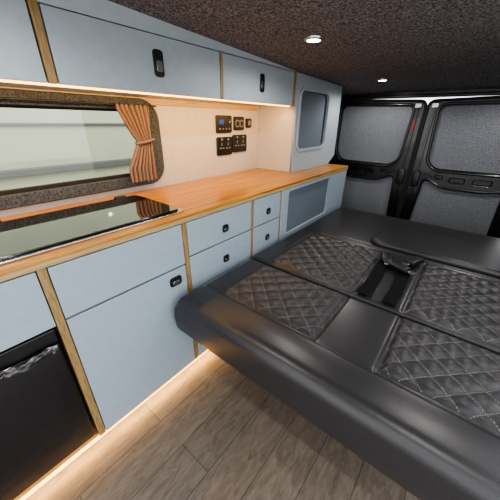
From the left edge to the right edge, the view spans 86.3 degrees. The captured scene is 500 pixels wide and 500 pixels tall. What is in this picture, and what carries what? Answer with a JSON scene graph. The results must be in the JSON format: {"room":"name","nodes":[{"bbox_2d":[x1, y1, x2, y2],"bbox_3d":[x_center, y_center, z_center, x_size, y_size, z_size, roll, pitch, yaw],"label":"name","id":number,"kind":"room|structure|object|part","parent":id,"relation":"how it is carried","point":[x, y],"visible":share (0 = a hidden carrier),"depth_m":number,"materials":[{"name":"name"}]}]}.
{"room":"vehicle interior","nodes":[
{"label":"vehicle interior","id":0,"kind":"room"},
{"bbox_2d":[0,105,258,217],"bbox_3d":[-0.689,-0.210,1.396,0.030,1.540,3.650,20,32,34],"label":"wall","id":1,"kind":"structure","parent":0,"point":[189,135],"depth_m":1.62,"materials":[{"name":"beige paint"}]},
{"bbox_2d":[0,88,163,210],"bbox_3d":[-0.914,-0.351,0.960,0.020,0.410,1.379,20,32,34],"label":"surround","id":2,"kind":"object","parent":1,"relation":"attached to","point":[11,201],"visible":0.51,"depth_m":1.14,"materials":[{"name":"brown carpet"}]},
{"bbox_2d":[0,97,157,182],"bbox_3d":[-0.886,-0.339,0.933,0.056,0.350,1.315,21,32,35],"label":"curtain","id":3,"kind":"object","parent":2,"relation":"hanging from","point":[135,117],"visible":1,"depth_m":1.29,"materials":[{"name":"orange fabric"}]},
{"bbox_3d":[-0.875,-0.489,0.852,0.008,0.008,1.315,20,32,34],"label":"rail","id":4,"kind":"part","parent":3,"relation":"part of","materials":[{"name":"black plastic"}]},
{"bbox_2d":[115,104,157,182],"bbox_3d":[-0.544,-0.511,1.301,0.028,0.348,0.164,20,32,34],"label":"drape","id":5,"kind":"object","parent":3,"relation":"hanging from","point":[135,117],"depth_m":1.30,"materials":[{"name":"fabric"}]},
{"bbox_2d":[0,0,296,110],"bbox_3d":[-0.656,-0.669,0.885,0.330,0.282,2.675,20,32,34],"label":"upper cabinet","id":6,"kind":"object","parent":1,"relation":"attached to","point":[90,47],"visible":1,"depth_m":0.93,"materials":[{"name":"laminate"}]},
{"bbox_3d":[-0.739,-0.504,0.590,0.016,0.188,0.445,20,32,34],"label":"door","id":7,"kind":"part","parent":6,"relation":"part of","materials":[{"name":"laminate"}]},
{"bbox_3d":[-0.363,-0.704,1.014,0.016,0.188,0.692,20,32,34],"label":"door","id":8,"kind":"part","parent":6,"relation":"part of","materials":[{"name":"laminate"}]},
{"bbox_3d":[0.071,-0.935,1.504,0.016,0.188,0.655,20,32,34],"label":"door","id":9,"kind":"part","parent":6,"relation":"part of","materials":[{"name":"laminate"}]},
{"bbox_2d":[215,115,231,132],"bbox_3d":[-0.169,-0.831,1.762,0.020,0.106,0.146,20,32,34],"label":"control panel","id":10,"kind":"object","parent":1,"relation":"attached to","point":[223,122],"visible":1,"depth_m":1.75,"materials":[{"name":"black plastic"}]},
{"bbox_2d":[216,137,231,155],"bbox_3d":[-0.173,-0.710,1.822,0.016,0.116,0.146,20,32,34],"label":"power socket","id":11,"kind":"object","parent":1,"relation":"attached to","point":[223,144],"visible":1,"depth_m":1.81,"materials":[{"name":"black plastic"}]},
{"bbox_2d":[233,116,243,129],"bbox_3d":[-0.076,-0.886,1.866,0.018,0.086,0.106,20,32,34],"label":"socket","id":12,"kind":"object","parent":1,"relation":"attached to","point":[238,122],"visible":1,"depth_m":1.85,"materials":[{"name":"black plastic"}]},
{"bbox_2d":[232,134,246,151],"bbox_3d":[-0.074,-0.771,1.929,0.016,0.116,0.151,20,32,34],"label":"power socket","id":13,"kind":"object","parent":1,"relation":"attached to","point":[239,142],"visible":1,"depth_m":1.92,"materials":[{"name":"black plastic"}]},
{"bbox_2d":[245,118,251,127],"bbox_3d":[-0.009,-0.924,1.942,0.017,0.061,0.061,20,32,34],"label":"light switch","id":14,"kind":"object","parent":1,"relation":"attached to","point":[248,122],"visible":1,"depth_m":1.93,"materials":[{"name":"black plastic"}]},
{"bbox_2d":[26,351,418,499],"bbox_3d":[0.191,0.681,1.385,1.900,0.030,4.140,20,32,34],"label":"floor","id":15,"kind":"structure","parent":0,"point":[212,432],"depth_m":1.06,"materials":[{"name":"brown wood"}]},
{"bbox_2d":[0,170,346,499],"bbox_3d":[-0.379,0.138,1.512,0.516,0.818,3.370,20,32,34],"label":"base cabinet","id":16,"kind":"object","parent":15,"relation":"on","point":[110,311],"visible":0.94,"depth_m":1.06,"materials":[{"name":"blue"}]},
{"bbox_3d":[-0.806,0.255,0.548,0.022,0.190,0.660,20,32,34],"label":"fridge panel","id":17,"kind":"part","parent":16,"relation":"part of","materials":[{"name":"laminate"}]},
{"bbox_2d":[0,328,94,499],"bbox_3d":[-0.981,0.532,0.838,0.497,0.547,0.642,20,32,34],"label":"fridge","id":18,"kind":"object","parent":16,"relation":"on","point":[44,417],"visible":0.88,"depth_m":0.85,"materials":[{"name":"black plastic"}]},
{"bbox_3d":[-0.817,0.366,0.617,0.040,0.050,0.637,20,32,34],"label":"trim","id":19,"kind":"part","parent":18,"relation":"part of","materials":[{"name":"black plastic"}]},
{"bbox_3d":[-0.436,0.053,0.965,0.022,0.180,0.468,20,32,34],"label":"drawer wide","id":20,"kind":"part","parent":16,"relation":"part of","materials":[{"name":"laminate"}]},
{"bbox_3d":[-0.441,0.400,1.133,0.022,0.575,0.468,20,32,34],"label":"cupboard door","id":21,"kind":"part","parent":16,"relation":"part of","materials":[{"name":"laminate"}]},
{"bbox_2d":[0,164,347,281],"bbox_3d":[-0.377,-0.246,1.329,0.509,0.030,3.370,20,32,34],"label":"countertop","id":22,"kind":"structure","parent":16,"relation":"on","point":[199,198],"depth_m":1.30,"materials":[{"name":"brown wood"}]},
{"bbox_2d":[0,195,182,264],"bbox_3d":[-0.707,-0.071,0.898,0.378,0.021,0.933,20,32,34],"label":"cooktop","id":23,"kind":"object","parent":22,"relation":"in","point":[20,238],"visible":1,"depth_m":0.94,"materials":[{"name":"black glass"}]},
{"bbox_2d":[257,72,342,172],"bbox_3d":[0.428,-1.034,2.219,0.327,0.634,0.805,20,32,34],"label":"locker","id":24,"kind":"object","parent":22,"relation":"on","point":[300,136],"visible":0.95,"depth_m":2.03,"materials":[{"name":"laminate"}]},
{"bbox_3d":[0.187,-0.914,1.964,0.302,0.632,0.015,20,32,34],"label":"panel","id":25,"kind":"part","parent":24,"relation":"part of","materials":[{"name":"beige wood"}]},
{"bbox_3d":[0.301,-1.060,1.765,0.015,0.192,0.023,20,32,34],"label":"link panel","id":26,"kind":"part","parent":24,"relation":"part of","materials":[{"name":"laminate"}]},
{"bbox_3d":[0.550,-0.997,2.145,0.016,0.634,0.782,20,32,34],"label":"panel","id":27,"kind":"part","parent":24,"relation":"part of","materials":[{"name":"laminate"}]},
{"bbox_3d":[-0.137,-0.118,1.296,0.022,0.156,0.432,20,32,34],"label":"drawer","id":28,"kind":"part","parent":16,"relation":"part of","materials":[{"name":"laminate"}]},
{"bbox_3d":[-0.139,0.036,1.371,0.022,0.173,0.432,20,32,34],"label":"drawer","id":29,"kind":"part","parent":16,"relation":"part of","materials":[{"name":"laminate"}]},
{"bbox_3d":[-0.143,0.309,1.504,0.022,0.421,0.432,20,32,34],"label":"drawer","id":30,"kind":"part","parent":16,"relation":"part of","materials":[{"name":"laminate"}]},
{"bbox_3d":[0.093,-0.088,1.633,0.022,0.173,0.262,20,32,34],"label":"drawer","id":31,"kind":"part","parent":16,"relation":"part of","materials":[{"name":"laminate"}]},
{"bbox_3d":[0.095,-0.242,1.558,0.022,0.156,0.262,20,32,34],"label":"drawer","id":32,"kind":"part","parent":16,"relation":"part of","materials":[{"name":"laminate"}]},
{"bbox_2d":[279,170,346,241],"bbox_3d":[0.519,-0.194,2.169,0.014,0.765,1.057,20,32,34],"label":"panel","id":33,"kind":"object","parent":16,"relation":"attached to","point":[302,205],"depth_m":1.99,"materials":[{"name":"laminate"}]},
{"bbox_2d":[175,207,499,499],"bbox_3d":[0.732,0.297,1.511,1.263,0.563,1.818,20,32,34],"label":"bed","id":34,"kind":"object","parent":15,"relation":"on","point":[381,332],"visible":1,"depth_m":0.94,"materials":[{"name":"leather"}]},
{"bbox_2d":[252,229,499,354],"bbox_3d":[0.675,0.161,1.364,1.263,0.138,0.586,20,32,34],"label":"cushion","id":35,"kind":"object","parent":34,"relation":"on","point":[464,305],"depth_m":1.25,"materials":[{"name":"leather"}]},
{"bbox_2d":[304,207,499,281],"bbox_3d":[1.080,-0.059,1.819,1.263,0.106,0.710,20,32,34],"label":"cushion","id":36,"kind":"object","parent":34,"relation":"on","point":[352,225],"depth_m":1.83,"materials":[{"name":"leather"}]},
{"bbox_2d":[38,0,499,95],"bbox_3d":[0.212,-0.678,0.724,1.900,0.161,4.140,20,32,34],"label":"ceiling","id":37,"kind":"structure","parent":0,"point":[416,45],"depth_m":1.07,"materials":[{"name":"carpet"}]},
{"bbox_2d":[303,35,323,42],"bbox_3d":[0.271,-0.897,1.135,0.086,0.012,0.086,20,32,34],"label":"recessed light","id":38,"kind":"object","parent":37,"relation":"attached to","point":[314,38],"depth_m":1.12,"materials":[{"name":"white plastic"}]},
{"bbox_2d":[341,88,499,98],"bbox_3d":[1.485,-0.684,2.485,1.880,1.500,0.050,20,32,34],"label":"wall","id":39,"kind":"structure","parent":0,"point":[470,90],"depth_m":2.17,"materials":[{"name":"black paint"}]},
{"bbox_2d":[330,102,423,216],"bbox_3d":[1.143,-0.762,2.677,0.786,1.316,0.044,20,32,34],"label":"inner skin","id":40,"kind":"object","parent":39,"relation":"attached to","point":[376,173],"depth_m":2.53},
{"bbox_3d":[1.133,-0.533,2.778,0.633,0.581,0.018,20,32,34],"label":"lower rim","id":41,"kind":"part","parent":40,"relation":"part of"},
{"bbox_2d":[338,106,411,215],"bbox_3d":[1.146,-0.809,2.669,0.611,1.120,0.012,20,32,34],"label":"panel","id":42,"kind":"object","parent":40,"relation":"attached to","point":[375,134],"depth_m":2.58,"materials":[{"name":"fabric"}]},
{"bbox_3d":[1.148,-0.537,2.796,0.590,0.520,0.012,20,32,34],"label":"carpet panel","id":43,"kind":"part","parent":42,"relation":"part of","materials":[{"name":"grey carpet"}]},
{"bbox_3d":[1.151,-1.092,2.531,0.611,0.490,0.012,20,32,34],"label":"carpet panel","id":44,"kind":"part","parent":42,"relation":"part of","materials":[{"name":"grey carpet"}]},
{"bbox_3d":[1.135,-1.083,2.517,0.654,0.540,0.022,20,32,34],"label":"window rim","id":45,"kind":"part","parent":40,"relation":"part of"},
{"bbox_2d":[328,99,426,217],"bbox_3d":[1.138,-0.759,2.671,0.795,1.325,0.022,20,32,34],"label":"seal","id":46,"kind":"object","parent":40,"relation":"attached to","point":[361,100],"visible":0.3,"depth_m":2.35,"materials":[{"name":"black rubber"}]},
{"bbox_2d":[395,169,405,184],"bbox_3d":[1.392,-0.677,2.468,0.060,0.140,0.025,20,32,34],"label":"case","id":47,"kind":"object","parent":40,"relation":"attached to","point":[401,172],"visible":1,"depth_m":2.46,"materials":[{"name":"black plastic"}]},
{"bbox_2d":[390,108,418,216],"bbox_3d":[1.396,-0.746,2.438,0.016,1.050,0.015,20,32,34],"label":"rod","id":48,"kind":"object","parent":40,"relation":"attached to","point":[417,110],"visible":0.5,"depth_m":2.38,"materials":[{"name":"black paint"}]},
{"bbox_2d":[415,103,422,107],"bbox_3d":[1.399,-1.198,2.212,0.050,0.040,0.030,20,32,34],"label":"top catch","id":49,"kind":"object","parent":40,"relation":"attached to","point":[417,105],"visible":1,"depth_m":2.20,"materials":[{"name":"silver metal"}]},
{"bbox_2d":[341,91,499,99],"bbox_3d":[1.442,-1.241,2.143,1.680,0.024,0.035,20,32,34],"label":"header","id":50,"kind":"object","parent":39,"relation":"attached to","point":[489,92],"visible":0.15,"depth_m":2.15,"materials":[{"name":"black plastic"}]},
{"bbox_2d":[400,99,499,237],"bbox_3d":[1.761,-0.538,2.235,0.786,1.316,0.044,20,32,34],"label":"inner skin","id":51,"kind":"object","parent":39,"relation":"attached to","point":[468,180],"depth_m":2.22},
{"bbox_2d":[410,170,420,186],"bbox_3d":[1.487,-0.642,2.400,0.060,0.140,0.025,20,32,34],"label":"case","id":52,"kind":"object","parent":51,"relation":"attached to","point":[415,176],"visible":1,"depth_m":2.39,"materials":[{"name":"black plastic"}]},
{"bbox_2d":[403,108,435,218],"bbox_3d":[1.491,-0.712,2.371,0.016,1.050,0.015,20,32,34],"label":"rod","id":53,"kind":"object","parent":51,"relation":"attached to","point":[434,109],"visible":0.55,"depth_m":2.31,"materials":[{"name":"black paint"}]},
{"bbox_2d":[431,102,439,107],"bbox_3d":[1.493,-1.163,2.145,0.050,0.040,0.030,20,32,34],"label":"top catch","id":54,"kind":"object","parent":51,"relation":"attached to","point":[436,104],"visible":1,"depth_m":2.13,"materials":[{"name":"silver metal"}]},
{"bbox_2d":[397,95,499,217],"bbox_3d":[1.756,-0.535,2.230,0.795,1.325,0.022,20,32,34],"label":"seal","id":55,"kind":"object","parent":51,"relation":"attached to","point":[480,97],"visible":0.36,"depth_m":2.22,"materials":[{"name":"black rubber"}]},
{"bbox_3d":[1.750,-0.310,2.337,0.633,0.581,0.018,20,32,34],"label":"lower rim","id":56,"kind":"part","parent":51,"relation":"part of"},
{"bbox_2d":[410,104,499,234],"bbox_3d":[1.774,-0.581,2.221,0.611,1.120,0.012,20,32,34],"label":"panel","id":57,"kind":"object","parent":51,"relation":"attached to","point":[466,137],"depth_m":2.19,"materials":[{"name":"fabric"}]},
{"bbox_3d":[1.764,-0.313,2.356,0.590,0.520,0.012,20,32,34],"label":"carpet panel","id":58,"kind":"part","parent":57,"relation":"part of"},
{"bbox_3d":[1.778,-0.865,2.083,0.611,0.490,0.012,20,32,34],"label":"carpet panel","id":59,"kind":"part","parent":57,"relation":"part of","materials":[{"name":"grey carpet"}]},
{"bbox_3d":[1.766,-0.854,2.067,0.654,0.540,0.022,20,32,34],"label":"window rim","id":60,"kind":"part","parent":51,"relation":"part of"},
{"label":"outside","id":61,"kind":"structure","parent":0,"visible":0},
{"bbox_3d":[-0.179,0.935,2.017,26.000,0.050,26.000,20,32,34],"label":"ground","id":62,"kind":"structure","parent":61,"visible":0},
{"bbox_2d":[0,104,135,195],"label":"window","id":63,"kind":"structure","parent":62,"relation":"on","point":[38,146],"depth_m":2.23,"materials":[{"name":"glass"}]}
]}

